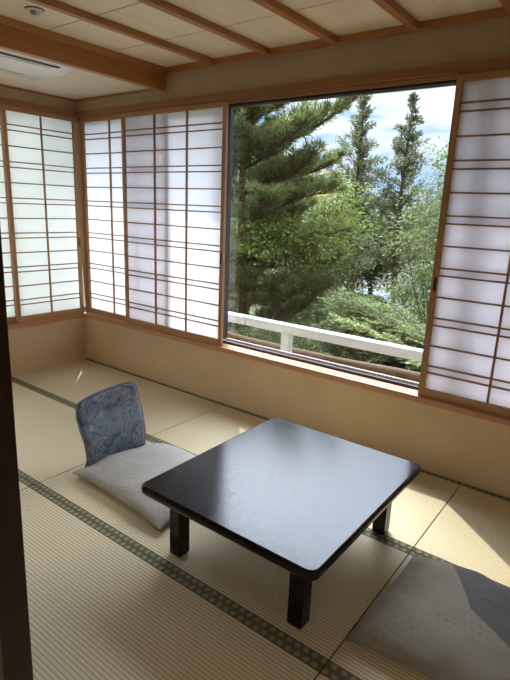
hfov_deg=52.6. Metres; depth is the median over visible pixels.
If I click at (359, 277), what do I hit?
tree
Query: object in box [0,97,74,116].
trim
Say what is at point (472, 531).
mat
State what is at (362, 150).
slender conifer
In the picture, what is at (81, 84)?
ceiling
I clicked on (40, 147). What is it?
screen
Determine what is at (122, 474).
floor cushion
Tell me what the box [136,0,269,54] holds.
trim
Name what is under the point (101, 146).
screen
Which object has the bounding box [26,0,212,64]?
trim
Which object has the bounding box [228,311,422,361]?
balcony railing
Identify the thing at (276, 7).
trim
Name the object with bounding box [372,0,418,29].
ceiling beam
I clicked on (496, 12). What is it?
trim
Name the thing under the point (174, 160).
screen
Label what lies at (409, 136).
slender conifer
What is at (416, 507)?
mat
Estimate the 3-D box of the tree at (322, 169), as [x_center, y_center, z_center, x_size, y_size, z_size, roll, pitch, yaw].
[2.179,-2.165,16.935,2.268,6.943,2.376,-4,16,-24]
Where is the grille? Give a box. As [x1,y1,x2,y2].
[0,54,54,74]
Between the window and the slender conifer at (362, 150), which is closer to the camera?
the window
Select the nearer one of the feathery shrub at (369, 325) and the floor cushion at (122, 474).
the floor cushion at (122, 474)
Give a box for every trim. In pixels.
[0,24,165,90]
[0,84,74,101]
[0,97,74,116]
[0,227,32,679]
[8,313,83,328]
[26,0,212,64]
[75,57,509,118]
[75,89,154,101]
[76,117,87,312]
[84,312,509,425]
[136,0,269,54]
[165,7,509,72]
[251,0,336,43]
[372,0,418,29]
[499,0,509,12]
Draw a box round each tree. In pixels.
[223,95,366,348]
[230,199,357,337]
[231,137,326,331]
[237,167,390,324]
[276,202,391,327]
[303,169,362,314]
[331,193,432,302]
[367,135,448,328]
[386,166,445,291]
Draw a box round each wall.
[0,86,85,375]
[75,16,509,497]
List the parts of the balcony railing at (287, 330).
rail, post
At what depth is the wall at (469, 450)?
3.30 m
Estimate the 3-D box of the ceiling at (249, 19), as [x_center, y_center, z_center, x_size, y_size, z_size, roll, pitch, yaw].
[0.304,-1.411,1.630,4.275,0.012,2.419,13,18,35]
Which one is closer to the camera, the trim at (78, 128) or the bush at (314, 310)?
the trim at (78, 128)
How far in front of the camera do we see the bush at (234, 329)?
14.79 m
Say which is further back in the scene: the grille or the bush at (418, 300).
the bush at (418, 300)
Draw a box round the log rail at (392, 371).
[228,331,419,381]
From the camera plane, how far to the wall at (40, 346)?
4.64 m
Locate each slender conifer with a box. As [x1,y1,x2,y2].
[312,94,397,329]
[338,158,387,307]
[364,91,438,306]
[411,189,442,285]
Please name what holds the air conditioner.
attached to the ceiling at (81, 84)
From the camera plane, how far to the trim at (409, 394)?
3.46 m
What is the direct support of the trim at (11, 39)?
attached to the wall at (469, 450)
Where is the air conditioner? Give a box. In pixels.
[0,49,81,79]
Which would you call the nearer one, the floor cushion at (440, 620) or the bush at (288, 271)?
the floor cushion at (440, 620)
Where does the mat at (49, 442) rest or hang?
on the floor
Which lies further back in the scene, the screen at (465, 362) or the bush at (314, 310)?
the bush at (314, 310)
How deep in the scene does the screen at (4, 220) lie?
4.30 m
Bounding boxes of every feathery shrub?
[224,306,352,357]
[306,290,425,380]
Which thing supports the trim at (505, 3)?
attached to the wall at (469, 450)
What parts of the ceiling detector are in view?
mounting plate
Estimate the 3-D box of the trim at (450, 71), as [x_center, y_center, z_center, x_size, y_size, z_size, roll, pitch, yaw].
[0.232,-1.575,3.271,4.570,0.053,0.118,13,18,35]
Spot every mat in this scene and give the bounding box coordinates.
[11,358,225,436]
[12,379,146,484]
[19,475,33,490]
[20,485,322,679]
[35,437,410,665]
[148,405,460,549]
[315,667,345,679]
[325,551,430,679]
[412,483,509,587]
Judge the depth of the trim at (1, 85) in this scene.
4.21 m
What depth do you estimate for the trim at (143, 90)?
4.17 m
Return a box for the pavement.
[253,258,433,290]
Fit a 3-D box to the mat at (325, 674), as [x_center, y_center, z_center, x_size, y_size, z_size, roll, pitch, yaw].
[0.712,1.358,0.928,1.802,0.030,0.799,13,18,35]
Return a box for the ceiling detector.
[24,6,44,16]
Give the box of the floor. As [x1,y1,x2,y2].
[314,487,458,679]
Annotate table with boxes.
[141,418,420,629]
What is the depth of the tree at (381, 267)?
22.50 m
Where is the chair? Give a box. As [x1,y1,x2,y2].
[76,381,145,467]
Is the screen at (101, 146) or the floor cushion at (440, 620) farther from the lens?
the screen at (101, 146)
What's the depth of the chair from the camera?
2.98 m
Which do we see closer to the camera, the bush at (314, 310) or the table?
the table
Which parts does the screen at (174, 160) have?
rail, rail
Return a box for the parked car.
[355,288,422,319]
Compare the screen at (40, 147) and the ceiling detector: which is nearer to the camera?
the ceiling detector
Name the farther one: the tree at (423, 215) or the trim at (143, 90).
the tree at (423, 215)
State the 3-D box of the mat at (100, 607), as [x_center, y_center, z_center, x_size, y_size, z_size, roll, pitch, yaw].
[-0.723,1.031,1.972,1.794,0.030,0.799,13,18,35]
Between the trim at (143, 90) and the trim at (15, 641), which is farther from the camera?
the trim at (143, 90)
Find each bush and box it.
[228,301,258,333]
[251,279,411,356]
[254,271,359,326]
[366,283,429,357]
[369,279,429,328]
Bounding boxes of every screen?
[0,104,83,322]
[0,115,16,322]
[80,115,125,320]
[121,102,228,345]
[417,70,509,417]
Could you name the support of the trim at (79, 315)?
on the wall at (40, 346)
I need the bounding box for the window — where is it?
[80,79,456,389]
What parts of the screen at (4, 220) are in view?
rail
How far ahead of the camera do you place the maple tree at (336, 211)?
12.32 m
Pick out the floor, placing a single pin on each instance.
(458, 487)
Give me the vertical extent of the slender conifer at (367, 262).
7.504 m
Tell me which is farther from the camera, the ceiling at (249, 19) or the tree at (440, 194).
the tree at (440, 194)
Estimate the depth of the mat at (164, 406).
4.26 m
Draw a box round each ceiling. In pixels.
[0,0,502,66]
[0,71,149,99]
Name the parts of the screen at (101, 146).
rail, rail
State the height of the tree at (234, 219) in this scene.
8.864 m
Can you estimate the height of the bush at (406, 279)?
3.850 m
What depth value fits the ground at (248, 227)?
91.25 m
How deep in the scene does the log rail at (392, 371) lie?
4.68 m
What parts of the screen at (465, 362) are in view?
finger pull, rail, rail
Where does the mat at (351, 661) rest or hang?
on the floor
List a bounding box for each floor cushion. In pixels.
[72,443,194,531]
[343,556,509,679]
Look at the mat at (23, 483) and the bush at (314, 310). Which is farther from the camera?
the bush at (314, 310)
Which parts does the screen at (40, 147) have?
rail, rail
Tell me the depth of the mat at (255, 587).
2.21 m

